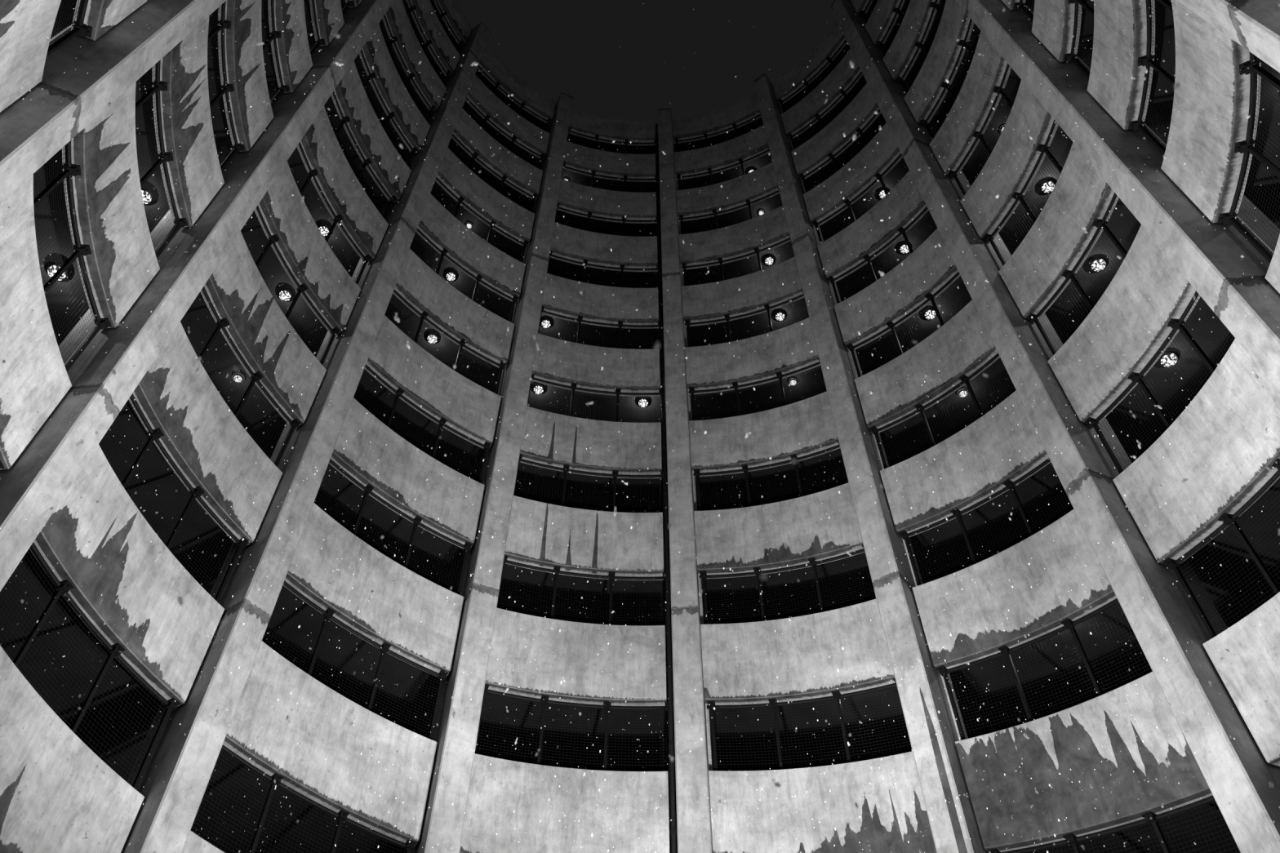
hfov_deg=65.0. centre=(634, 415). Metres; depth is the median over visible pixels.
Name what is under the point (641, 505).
ceiling
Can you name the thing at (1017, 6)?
mesh fence
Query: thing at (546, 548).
panel
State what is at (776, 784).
snowflake
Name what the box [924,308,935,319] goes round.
ceiling lamp
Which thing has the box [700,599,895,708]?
panel
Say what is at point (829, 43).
panel
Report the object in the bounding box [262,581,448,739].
mesh fence
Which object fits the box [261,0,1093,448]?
ceiling
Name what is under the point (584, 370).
panel
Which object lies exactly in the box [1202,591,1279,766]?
panel
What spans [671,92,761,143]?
panel
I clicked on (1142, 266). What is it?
panel
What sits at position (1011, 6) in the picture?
panel
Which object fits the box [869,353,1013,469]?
mesh fence
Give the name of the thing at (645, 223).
mesh fence
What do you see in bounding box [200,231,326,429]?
panel
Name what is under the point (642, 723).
ceiling
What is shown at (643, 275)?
ceiling
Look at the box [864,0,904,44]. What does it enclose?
panel
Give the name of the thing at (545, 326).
ceiling lamp
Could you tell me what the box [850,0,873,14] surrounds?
panel
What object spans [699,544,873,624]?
mesh fence
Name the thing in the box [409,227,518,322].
mesh fence
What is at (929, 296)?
mesh fence
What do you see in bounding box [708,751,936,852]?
panel
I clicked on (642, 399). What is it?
ceiling lamp
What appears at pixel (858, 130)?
mesh fence
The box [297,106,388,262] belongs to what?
panel
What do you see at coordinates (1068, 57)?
mesh fence
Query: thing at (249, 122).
panel
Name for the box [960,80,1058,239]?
panel
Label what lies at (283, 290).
ceiling lamp
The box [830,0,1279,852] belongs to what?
concrete column
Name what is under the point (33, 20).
panel
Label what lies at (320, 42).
mesh fence
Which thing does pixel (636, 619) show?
ceiling
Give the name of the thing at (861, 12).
mesh fence
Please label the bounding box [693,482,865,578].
panel
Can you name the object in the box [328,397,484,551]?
panel
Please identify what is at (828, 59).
mesh fence
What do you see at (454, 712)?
snowflake
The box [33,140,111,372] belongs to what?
mesh fence
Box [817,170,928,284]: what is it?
panel
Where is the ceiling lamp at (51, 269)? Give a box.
[47,262,67,280]
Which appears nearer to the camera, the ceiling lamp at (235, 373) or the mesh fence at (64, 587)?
the mesh fence at (64, 587)
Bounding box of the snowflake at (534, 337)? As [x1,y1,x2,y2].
[533,334,538,350]
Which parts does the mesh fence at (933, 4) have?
post, rail, post, post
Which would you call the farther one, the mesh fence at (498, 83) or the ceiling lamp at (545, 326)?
the mesh fence at (498, 83)
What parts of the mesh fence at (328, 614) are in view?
post, rail, post, post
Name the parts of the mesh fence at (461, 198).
post, post, post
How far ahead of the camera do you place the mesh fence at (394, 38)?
29.70 m
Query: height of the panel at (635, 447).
1.675 m
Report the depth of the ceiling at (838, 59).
37.19 m
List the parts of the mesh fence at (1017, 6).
post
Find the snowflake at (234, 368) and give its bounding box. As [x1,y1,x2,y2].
[232,365,238,371]
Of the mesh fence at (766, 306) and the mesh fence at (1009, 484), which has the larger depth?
the mesh fence at (766, 306)
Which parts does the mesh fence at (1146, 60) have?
rail, post, post, post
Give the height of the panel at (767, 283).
2.080 m
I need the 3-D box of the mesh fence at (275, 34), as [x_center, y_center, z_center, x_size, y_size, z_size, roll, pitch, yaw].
[-7.293,-8.020,20.156,0.348,1.975,3.409,7,-52,-5]
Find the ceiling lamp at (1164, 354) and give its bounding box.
[1159,351,1177,366]
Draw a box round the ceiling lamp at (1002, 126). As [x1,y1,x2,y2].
[999,124,1004,133]
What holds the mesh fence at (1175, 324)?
on the panel at (1214, 429)
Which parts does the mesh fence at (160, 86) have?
post, post, post, rail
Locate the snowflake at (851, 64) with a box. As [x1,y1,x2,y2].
[849,60,853,67]
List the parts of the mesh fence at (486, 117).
post, post, post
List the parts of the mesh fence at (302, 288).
post, post, rail, post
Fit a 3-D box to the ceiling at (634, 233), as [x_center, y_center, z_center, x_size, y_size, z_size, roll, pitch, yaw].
[0.237,-12.639,27.791,25.998,6.360,25.998,0,-52,0]
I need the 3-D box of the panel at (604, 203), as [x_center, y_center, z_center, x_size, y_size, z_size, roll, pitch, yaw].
[-0.919,-6.918,32.589,3.362,1.675,0.491,7,-52,-5]
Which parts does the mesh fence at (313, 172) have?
post, post, post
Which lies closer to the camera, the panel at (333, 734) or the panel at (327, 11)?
the panel at (333, 734)
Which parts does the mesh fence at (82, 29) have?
post, rail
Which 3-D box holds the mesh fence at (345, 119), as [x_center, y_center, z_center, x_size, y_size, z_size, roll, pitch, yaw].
[-6.822,-6.466,24.447,0.348,1.975,3.409,-17,-54,14]
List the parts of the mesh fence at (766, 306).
post, post, rail, post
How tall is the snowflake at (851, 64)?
0.020 m
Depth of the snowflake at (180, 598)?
2.22 m
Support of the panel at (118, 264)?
attached to the concrete column at (25, 136)
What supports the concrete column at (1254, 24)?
on the floor
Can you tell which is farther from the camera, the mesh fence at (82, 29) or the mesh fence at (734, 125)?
the mesh fence at (734, 125)
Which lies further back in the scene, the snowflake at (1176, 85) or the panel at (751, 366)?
the panel at (751, 366)
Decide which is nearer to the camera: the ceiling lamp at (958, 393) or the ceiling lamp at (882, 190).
the ceiling lamp at (958, 393)
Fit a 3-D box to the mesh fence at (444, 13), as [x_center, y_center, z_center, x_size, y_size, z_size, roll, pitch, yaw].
[-6.724,-14.024,34.042,0.348,1.975,3.409,-17,-54,14]
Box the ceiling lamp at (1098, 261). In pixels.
[1090,257,1106,271]
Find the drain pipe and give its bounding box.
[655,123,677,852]
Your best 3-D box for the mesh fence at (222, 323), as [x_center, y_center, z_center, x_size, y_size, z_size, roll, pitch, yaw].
[-6.896,-0.797,17.251,0.348,1.975,3.409,-17,-54,14]
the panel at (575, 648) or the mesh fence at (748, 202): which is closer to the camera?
the panel at (575, 648)
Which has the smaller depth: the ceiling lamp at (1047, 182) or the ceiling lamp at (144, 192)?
the ceiling lamp at (144, 192)
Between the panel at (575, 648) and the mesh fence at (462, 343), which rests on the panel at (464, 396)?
the mesh fence at (462, 343)
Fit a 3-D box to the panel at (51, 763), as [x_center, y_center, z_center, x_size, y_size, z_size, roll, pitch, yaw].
[-6.963,3.950,11.229,0.477,2.225,3.480,-17,-54,14]
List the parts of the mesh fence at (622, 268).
post, rail, post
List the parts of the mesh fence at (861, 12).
post, rail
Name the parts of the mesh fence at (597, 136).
rail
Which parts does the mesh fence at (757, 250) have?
post, post, rail, post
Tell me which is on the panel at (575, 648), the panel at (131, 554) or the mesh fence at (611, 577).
the mesh fence at (611, 577)
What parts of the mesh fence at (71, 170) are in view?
post, post, post, rail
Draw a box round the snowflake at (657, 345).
[654,341,659,349]
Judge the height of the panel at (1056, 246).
2.293 m
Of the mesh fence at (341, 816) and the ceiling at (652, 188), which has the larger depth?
the ceiling at (652, 188)
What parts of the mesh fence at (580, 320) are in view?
post, rail, post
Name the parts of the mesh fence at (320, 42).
post, rail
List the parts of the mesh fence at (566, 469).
post, post, rail, post, post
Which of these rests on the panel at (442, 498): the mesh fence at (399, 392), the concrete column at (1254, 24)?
the mesh fence at (399, 392)
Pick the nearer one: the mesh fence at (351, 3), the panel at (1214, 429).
the panel at (1214, 429)
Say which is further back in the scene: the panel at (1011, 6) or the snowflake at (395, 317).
the panel at (1011, 6)
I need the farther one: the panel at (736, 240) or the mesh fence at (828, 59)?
the mesh fence at (828, 59)
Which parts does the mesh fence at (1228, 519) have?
post, rail, post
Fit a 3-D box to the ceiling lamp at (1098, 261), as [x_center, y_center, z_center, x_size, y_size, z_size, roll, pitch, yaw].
[8.438,-2.747,18.271,0.250,0.170,0.250,10,-52,-7]
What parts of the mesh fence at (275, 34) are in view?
post, post, rail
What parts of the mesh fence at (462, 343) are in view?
post, rail, post, post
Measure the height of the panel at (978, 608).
2.270 m
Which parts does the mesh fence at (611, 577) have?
post, post, rail, post, post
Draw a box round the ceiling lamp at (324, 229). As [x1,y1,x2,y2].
[319,225,328,235]
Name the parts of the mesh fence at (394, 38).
post, post, post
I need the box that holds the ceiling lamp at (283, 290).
[279,288,291,301]
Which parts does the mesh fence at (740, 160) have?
post, post, rail, post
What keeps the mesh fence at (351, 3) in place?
on the panel at (327, 11)
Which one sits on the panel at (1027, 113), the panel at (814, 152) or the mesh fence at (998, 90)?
the mesh fence at (998, 90)
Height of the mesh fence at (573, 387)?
1.441 m
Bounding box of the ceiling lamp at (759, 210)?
[757,208,764,215]
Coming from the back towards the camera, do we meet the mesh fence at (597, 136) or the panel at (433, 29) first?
the mesh fence at (597, 136)
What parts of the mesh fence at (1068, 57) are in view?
rail, post, post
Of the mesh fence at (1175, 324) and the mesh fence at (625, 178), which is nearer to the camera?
the mesh fence at (1175, 324)
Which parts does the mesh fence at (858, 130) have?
post, post, post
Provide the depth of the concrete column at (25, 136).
11.95 m
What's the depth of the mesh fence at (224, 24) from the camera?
18.24 m
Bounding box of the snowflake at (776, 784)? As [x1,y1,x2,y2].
[772,778,781,787]
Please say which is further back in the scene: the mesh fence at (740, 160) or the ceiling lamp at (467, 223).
the mesh fence at (740, 160)
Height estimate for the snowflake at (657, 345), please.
0.012 m
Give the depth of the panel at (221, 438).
15.96 m
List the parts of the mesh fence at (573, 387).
post, post, rail, post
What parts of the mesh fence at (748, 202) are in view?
post, post, rail, post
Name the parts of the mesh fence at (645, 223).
post, rail, post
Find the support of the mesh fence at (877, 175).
on the panel at (867, 234)
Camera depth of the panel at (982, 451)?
18.11 m
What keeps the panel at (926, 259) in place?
attached to the concrete column at (1167, 606)
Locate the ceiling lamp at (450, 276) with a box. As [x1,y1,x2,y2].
[446,271,455,280]
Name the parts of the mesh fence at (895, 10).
post, rail, post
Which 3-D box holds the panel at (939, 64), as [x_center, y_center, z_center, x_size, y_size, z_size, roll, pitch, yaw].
[7.671,-9.069,24.983,0.477,2.293,3.480,7,-52,-5]
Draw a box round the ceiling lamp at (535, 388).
[533,384,543,394]
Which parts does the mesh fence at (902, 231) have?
post, post, rail, post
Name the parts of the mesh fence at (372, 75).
post, post, post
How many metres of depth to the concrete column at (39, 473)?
14.70 m
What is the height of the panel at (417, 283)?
2.151 m
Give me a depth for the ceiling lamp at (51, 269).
14.59 m
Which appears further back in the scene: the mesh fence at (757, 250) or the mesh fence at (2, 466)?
the mesh fence at (757, 250)
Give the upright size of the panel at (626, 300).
1.675 m
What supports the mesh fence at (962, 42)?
on the panel at (975, 95)
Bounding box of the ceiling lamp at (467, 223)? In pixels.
[465,221,472,228]
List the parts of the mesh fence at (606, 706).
post, post, rail, post, post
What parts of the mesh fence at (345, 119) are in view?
post, post, post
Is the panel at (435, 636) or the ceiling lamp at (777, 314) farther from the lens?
the ceiling lamp at (777, 314)
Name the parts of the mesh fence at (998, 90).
post, rail, post, post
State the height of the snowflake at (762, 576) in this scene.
0.020 m
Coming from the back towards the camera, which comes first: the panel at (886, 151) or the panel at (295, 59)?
the panel at (886, 151)
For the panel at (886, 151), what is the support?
attached to the concrete column at (1167, 606)
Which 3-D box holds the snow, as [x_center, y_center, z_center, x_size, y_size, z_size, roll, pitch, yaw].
[0.131,-3.142,16.016,14.153,26.017,13.755,0,-52,0]
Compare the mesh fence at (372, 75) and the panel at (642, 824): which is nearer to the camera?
the panel at (642, 824)
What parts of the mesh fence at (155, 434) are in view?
post, post, rail, post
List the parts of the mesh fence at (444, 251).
post, post, post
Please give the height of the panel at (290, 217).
2.225 m
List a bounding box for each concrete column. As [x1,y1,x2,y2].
[0,0,226,203]
[0,0,394,591]
[120,22,490,852]
[410,92,573,852]
[657,107,713,852]
[753,73,987,852]
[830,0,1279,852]
[955,0,1279,391]
[1177,0,1279,72]
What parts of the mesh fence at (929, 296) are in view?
post, post, rail, post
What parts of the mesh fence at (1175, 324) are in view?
post, rail, post, post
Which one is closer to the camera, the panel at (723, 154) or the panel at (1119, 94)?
the panel at (1119, 94)
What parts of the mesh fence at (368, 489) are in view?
post, rail, post, post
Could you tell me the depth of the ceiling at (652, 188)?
34.71 m
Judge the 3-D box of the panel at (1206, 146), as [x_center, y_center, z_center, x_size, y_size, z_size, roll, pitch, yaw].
[7.100,-4.140,12.459,0.477,2.223,3.480,-17,-54,14]
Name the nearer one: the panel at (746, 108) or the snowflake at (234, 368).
the snowflake at (234, 368)
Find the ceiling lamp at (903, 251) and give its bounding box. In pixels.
[899,243,909,253]
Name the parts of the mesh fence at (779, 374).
post, post, rail, post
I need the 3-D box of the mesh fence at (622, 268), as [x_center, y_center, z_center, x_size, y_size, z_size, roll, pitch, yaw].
[-0.898,-4.106,29.011,3.400,1.441,0.348,7,-52,-5]
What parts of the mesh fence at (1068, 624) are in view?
post, post, rail, post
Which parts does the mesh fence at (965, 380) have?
post, post, rail, post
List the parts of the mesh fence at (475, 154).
post, post, post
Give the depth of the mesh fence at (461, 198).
28.62 m
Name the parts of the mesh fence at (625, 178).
post, rail, post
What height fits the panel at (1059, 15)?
2.223 m
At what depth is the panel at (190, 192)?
16.50 m
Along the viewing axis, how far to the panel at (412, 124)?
27.90 m
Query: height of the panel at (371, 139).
2.225 m
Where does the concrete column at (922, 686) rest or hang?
on the floor
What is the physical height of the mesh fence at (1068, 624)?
2.019 m
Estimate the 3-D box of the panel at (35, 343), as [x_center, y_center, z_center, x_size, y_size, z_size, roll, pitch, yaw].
[-7.385,-1.386,11.733,0.477,2.225,3.480,7,-52,-5]
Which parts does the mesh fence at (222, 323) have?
post, post, rail, post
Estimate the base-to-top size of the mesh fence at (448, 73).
1.975 m
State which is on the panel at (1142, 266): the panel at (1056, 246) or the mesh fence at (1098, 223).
the mesh fence at (1098, 223)
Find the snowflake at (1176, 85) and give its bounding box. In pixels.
[1173,83,1180,90]
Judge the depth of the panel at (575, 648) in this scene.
18.04 m
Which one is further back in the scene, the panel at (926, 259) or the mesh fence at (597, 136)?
the mesh fence at (597, 136)
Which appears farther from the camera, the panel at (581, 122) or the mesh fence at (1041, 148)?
the panel at (581, 122)
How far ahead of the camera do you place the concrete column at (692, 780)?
19.61 m
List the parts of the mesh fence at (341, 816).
post, post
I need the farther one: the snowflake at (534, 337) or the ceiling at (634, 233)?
the ceiling at (634, 233)
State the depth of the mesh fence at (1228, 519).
12.60 m
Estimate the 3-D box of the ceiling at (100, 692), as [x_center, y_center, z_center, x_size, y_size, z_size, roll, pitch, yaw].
[0.065,0.588,11.001,25.998,6.360,25.998,0,-52,0]
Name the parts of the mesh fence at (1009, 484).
post, post, rail, post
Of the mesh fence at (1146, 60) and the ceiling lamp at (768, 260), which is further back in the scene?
the ceiling lamp at (768, 260)
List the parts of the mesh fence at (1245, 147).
rail, post, post, post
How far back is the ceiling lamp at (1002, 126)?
23.03 m
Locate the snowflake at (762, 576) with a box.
[760,574,767,579]
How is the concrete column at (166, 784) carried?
on the floor
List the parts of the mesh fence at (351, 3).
post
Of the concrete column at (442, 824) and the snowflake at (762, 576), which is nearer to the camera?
the snowflake at (762, 576)
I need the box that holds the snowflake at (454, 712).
[451,707,455,718]
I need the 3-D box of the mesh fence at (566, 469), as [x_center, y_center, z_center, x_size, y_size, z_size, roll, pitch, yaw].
[-0.972,1.562,21.815,3.400,1.441,0.348,7,-52,-5]
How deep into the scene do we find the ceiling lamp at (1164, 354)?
15.78 m
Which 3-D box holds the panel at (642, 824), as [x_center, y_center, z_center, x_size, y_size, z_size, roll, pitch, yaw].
[-1.091,6.308,15.798,3.362,1.675,0.491,7,-52,-5]
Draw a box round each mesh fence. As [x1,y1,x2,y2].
[0,459,4,468]
[0,542,181,791]
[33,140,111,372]
[46,0,92,57]
[99,393,250,603]
[135,59,188,256]
[181,286,301,467]
[191,745,416,852]
[207,0,245,172]
[240,205,340,364]
[261,0,289,106]
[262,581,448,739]
[288,142,372,284]
[303,0,325,55]
[314,459,472,595]
[324,91,397,219]
[340,0,355,14]
[354,364,491,483]
[355,49,418,167]
[379,13,435,121]
[386,289,506,394]
[402,0,451,84]
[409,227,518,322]
[430,0,464,51]
[431,177,528,262]
[448,133,537,212]
[463,97,545,169]
[475,65,551,132]
[475,684,669,777]
[496,555,666,631]
[513,453,663,512]
[527,373,662,428]
[537,306,660,354]
[546,250,658,288]
[554,203,657,240]
[560,162,657,197]
[566,126,656,159]
[674,111,762,151]
[675,146,772,190]
[678,186,782,234]
[681,234,793,285]
[684,290,808,346]
[688,357,826,420]
[693,440,846,511]
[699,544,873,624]
[706,678,910,770]
[777,40,849,112]
[786,71,866,149]
[798,108,885,192]
[811,153,909,243]
[827,206,936,303]
[845,271,969,377]
[858,0,877,21]
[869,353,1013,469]
[875,0,910,54]
[895,0,945,93]
[897,458,1071,586]
[919,18,979,139]
[936,598,1151,740]
[947,62,1021,195]
[982,119,1071,265]
[986,795,1239,852]
[1013,0,1034,20]
[1026,192,1141,355]
[1062,0,1093,78]
[1084,290,1234,474]
[1128,0,1175,155]
[1161,458,1279,638]
[1217,52,1279,263]
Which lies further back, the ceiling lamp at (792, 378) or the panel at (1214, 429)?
the ceiling lamp at (792, 378)
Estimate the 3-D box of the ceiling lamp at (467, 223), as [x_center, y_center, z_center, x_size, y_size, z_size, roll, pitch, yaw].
[-4.917,-5.652,29.911,0.217,0.153,0.217,31,-58,-22]
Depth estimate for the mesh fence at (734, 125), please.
36.09 m
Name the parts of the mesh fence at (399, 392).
post, rail, post, post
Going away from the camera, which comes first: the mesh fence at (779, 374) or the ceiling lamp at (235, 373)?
the ceiling lamp at (235, 373)
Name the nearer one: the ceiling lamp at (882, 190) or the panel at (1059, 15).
the panel at (1059, 15)
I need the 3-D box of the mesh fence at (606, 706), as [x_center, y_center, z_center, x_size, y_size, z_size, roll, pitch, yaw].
[-1.021,5.341,17.017,3.400,1.441,0.348,7,-52,-5]
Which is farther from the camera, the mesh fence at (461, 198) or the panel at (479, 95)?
the panel at (479, 95)
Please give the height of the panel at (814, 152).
2.270 m
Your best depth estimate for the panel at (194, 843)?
12.83 m
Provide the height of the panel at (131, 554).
2.225 m
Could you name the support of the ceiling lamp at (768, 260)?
attached to the ceiling at (643, 275)
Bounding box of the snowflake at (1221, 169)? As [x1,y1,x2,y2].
[1218,167,1226,172]
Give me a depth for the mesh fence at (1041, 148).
19.49 m
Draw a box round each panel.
[0,0,61,111]
[0,173,71,469]
[0,645,144,852]
[29,444,224,706]
[62,81,159,328]
[71,0,146,39]
[128,321,282,546]
[151,16,224,226]
[182,831,224,852]
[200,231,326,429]
[217,0,274,151]
[222,641,437,847]
[254,161,360,337]
[267,0,312,93]
[283,502,464,677]
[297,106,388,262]
[309,0,344,45]
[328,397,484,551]
[330,60,411,204]
[345,0,361,7]
[359,23,430,155]
[364,315,501,450]
[382,0,446,111]
[392,248,515,369]
[406,0,460,76]
[416,193,525,303]
[433,0,472,46]
[435,146,535,248]
[451,107,542,200]
[459,753,670,852]
[465,74,550,159]
[477,44,555,124]
[484,608,666,706]
[504,495,664,580]
[520,405,662,478]
[531,333,660,396]
[542,272,658,328]
[550,222,657,271]
[557,178,657,223]
[563,141,656,182]
[568,107,655,145]
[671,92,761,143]
[674,124,769,179]
[675,162,779,221]
[678,205,791,269]
[681,256,804,326]
[684,317,820,394]
[688,391,839,476]
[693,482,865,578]
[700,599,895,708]
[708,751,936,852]
[772,19,847,105]
[780,48,862,139]
[791,82,881,180]
[803,122,902,226]
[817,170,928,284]
[833,227,960,350]
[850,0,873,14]
[854,299,999,433]
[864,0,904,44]
[880,390,1050,537]
[882,0,939,81]
[903,0,973,124]
[912,509,1116,669]
[928,30,1011,176]
[955,671,1213,852]
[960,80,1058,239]
[998,142,1119,319]
[1001,0,1026,9]
[1031,0,1081,62]
[1047,224,1200,424]
[1087,0,1155,129]
[1112,337,1279,563]
[1160,0,1261,222]
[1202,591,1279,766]
[1264,234,1279,293]
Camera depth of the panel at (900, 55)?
27.64 m
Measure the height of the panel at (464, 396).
2.151 m
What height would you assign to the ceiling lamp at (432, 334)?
0.170 m
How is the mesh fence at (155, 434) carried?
on the panel at (131, 554)
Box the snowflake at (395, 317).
[394,312,399,322]
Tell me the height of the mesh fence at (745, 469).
1.832 m
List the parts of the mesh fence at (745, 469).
post, post, rail, post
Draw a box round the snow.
[0,0,1279,852]
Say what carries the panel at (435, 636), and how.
attached to the concrete column at (166, 784)
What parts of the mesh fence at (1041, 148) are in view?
post, rail, post, post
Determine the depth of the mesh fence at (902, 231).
24.60 m
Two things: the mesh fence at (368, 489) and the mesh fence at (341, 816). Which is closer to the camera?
the mesh fence at (341, 816)
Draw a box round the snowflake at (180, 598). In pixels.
[177,596,182,606]
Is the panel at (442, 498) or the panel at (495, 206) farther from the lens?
the panel at (495, 206)
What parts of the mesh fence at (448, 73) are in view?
post, post, rail, post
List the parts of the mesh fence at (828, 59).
post, post, post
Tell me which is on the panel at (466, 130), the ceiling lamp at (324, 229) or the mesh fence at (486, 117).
the mesh fence at (486, 117)
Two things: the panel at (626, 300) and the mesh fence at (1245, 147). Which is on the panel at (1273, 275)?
the mesh fence at (1245, 147)
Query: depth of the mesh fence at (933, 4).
26.90 m
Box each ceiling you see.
[0,548,1240,852]
[33,0,1279,817]
[135,59,1279,663]
[207,0,1175,544]
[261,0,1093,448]
[304,0,1021,373]
[354,22,980,308]
[378,0,946,249]
[403,0,910,208]
[430,0,877,168]
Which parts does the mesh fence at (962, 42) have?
post, rail, post, post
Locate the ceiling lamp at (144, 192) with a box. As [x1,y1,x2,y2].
[141,188,152,204]
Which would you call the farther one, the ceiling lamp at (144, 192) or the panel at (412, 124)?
the panel at (412, 124)
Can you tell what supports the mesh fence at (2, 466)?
on the wall
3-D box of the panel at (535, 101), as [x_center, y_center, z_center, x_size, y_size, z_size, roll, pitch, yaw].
[-4.393,-12.102,36.670,3.480,2.151,0.477,32,-58,-22]
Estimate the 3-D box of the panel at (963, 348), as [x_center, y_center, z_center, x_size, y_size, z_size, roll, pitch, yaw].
[6.069,-1.024,20.573,0.477,2.270,3.480,32,-58,-22]
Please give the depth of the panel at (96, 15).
12.44 m
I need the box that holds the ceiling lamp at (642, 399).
[638,397,648,407]
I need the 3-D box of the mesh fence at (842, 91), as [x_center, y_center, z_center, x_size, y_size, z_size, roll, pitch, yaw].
[6.174,-9.550,31.393,0.348,2.019,3.412,32,-58,-22]
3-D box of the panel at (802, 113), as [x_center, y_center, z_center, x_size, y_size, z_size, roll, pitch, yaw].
[6.192,-10.471,32.567,0.477,2.270,3.480,32,-58,-22]
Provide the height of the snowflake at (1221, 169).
0.025 m
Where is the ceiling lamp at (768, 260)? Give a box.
[764,256,773,264]
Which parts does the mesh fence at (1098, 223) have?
post, rail, post, post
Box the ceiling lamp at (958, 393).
[956,386,968,397]
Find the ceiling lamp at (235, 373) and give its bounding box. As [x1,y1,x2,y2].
[232,371,244,382]
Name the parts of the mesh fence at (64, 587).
post, post, rail, post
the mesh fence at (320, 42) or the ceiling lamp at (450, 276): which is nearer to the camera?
the mesh fence at (320, 42)
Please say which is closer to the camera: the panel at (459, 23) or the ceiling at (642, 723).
the ceiling at (642, 723)
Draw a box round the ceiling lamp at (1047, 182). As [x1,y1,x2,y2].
[1040,180,1054,192]
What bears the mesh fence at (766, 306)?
on the panel at (751, 366)
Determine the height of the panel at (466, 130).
2.151 m
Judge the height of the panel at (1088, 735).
2.270 m
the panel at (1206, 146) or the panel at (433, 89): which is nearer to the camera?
the panel at (1206, 146)
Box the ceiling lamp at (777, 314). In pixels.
[775,311,784,320]
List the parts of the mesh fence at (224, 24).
post, post, post, rail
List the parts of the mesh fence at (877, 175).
post, post, rail, post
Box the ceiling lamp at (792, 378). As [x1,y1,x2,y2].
[788,377,797,385]
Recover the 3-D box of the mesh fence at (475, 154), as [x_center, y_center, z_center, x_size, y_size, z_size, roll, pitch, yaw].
[-4.449,-7.404,30.698,3.409,1.903,0.348,32,-58,-22]
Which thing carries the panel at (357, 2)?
attached to the concrete column at (25, 136)
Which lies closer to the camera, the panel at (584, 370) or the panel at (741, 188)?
the panel at (584, 370)
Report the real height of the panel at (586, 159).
1.675 m
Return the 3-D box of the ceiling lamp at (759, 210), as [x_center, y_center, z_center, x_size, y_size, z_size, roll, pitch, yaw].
[4.084,-6.517,32.303,0.217,0.153,0.217,-21,-55,17]
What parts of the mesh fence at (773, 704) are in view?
post, post, rail, post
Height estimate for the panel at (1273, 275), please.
2.223 m
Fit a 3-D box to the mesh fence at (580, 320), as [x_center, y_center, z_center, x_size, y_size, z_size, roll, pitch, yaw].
[-0.923,-2.217,26.612,3.400,1.441,0.348,7,-52,-5]
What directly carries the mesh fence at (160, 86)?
on the panel at (118, 264)
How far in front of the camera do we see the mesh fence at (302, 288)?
19.99 m
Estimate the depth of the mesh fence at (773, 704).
16.75 m
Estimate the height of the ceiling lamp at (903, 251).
0.170 m
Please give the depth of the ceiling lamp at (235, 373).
18.89 m
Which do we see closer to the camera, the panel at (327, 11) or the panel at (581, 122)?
the panel at (327, 11)
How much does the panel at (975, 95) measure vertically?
2.293 m
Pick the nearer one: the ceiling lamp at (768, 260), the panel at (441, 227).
the panel at (441, 227)
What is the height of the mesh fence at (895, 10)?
2.042 m
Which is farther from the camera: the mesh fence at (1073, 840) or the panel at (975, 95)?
the panel at (975, 95)
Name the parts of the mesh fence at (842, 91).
post, post, post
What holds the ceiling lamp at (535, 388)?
attached to the ceiling at (642, 414)
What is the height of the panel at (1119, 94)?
2.223 m
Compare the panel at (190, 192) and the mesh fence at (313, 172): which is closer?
the panel at (190, 192)
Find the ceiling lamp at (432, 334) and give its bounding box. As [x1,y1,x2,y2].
[427,333,437,343]
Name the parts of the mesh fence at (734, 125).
rail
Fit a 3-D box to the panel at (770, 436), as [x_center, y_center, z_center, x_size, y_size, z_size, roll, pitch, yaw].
[2.935,0.445,22.504,3.511,2.080,0.474,-17,-54,14]
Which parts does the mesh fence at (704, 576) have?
post, post, rail, post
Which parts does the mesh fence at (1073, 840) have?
post, post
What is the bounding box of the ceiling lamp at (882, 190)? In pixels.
[879,189,885,198]
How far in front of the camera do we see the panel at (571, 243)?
29.95 m
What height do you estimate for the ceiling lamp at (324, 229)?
0.170 m
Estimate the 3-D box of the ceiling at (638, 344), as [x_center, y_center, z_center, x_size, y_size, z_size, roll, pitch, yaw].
[0.188,-8.860,22.994,25.998,6.360,25.998,0,-52,0]
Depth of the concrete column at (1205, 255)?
14.03 m
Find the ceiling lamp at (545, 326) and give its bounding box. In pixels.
[542,319,550,328]

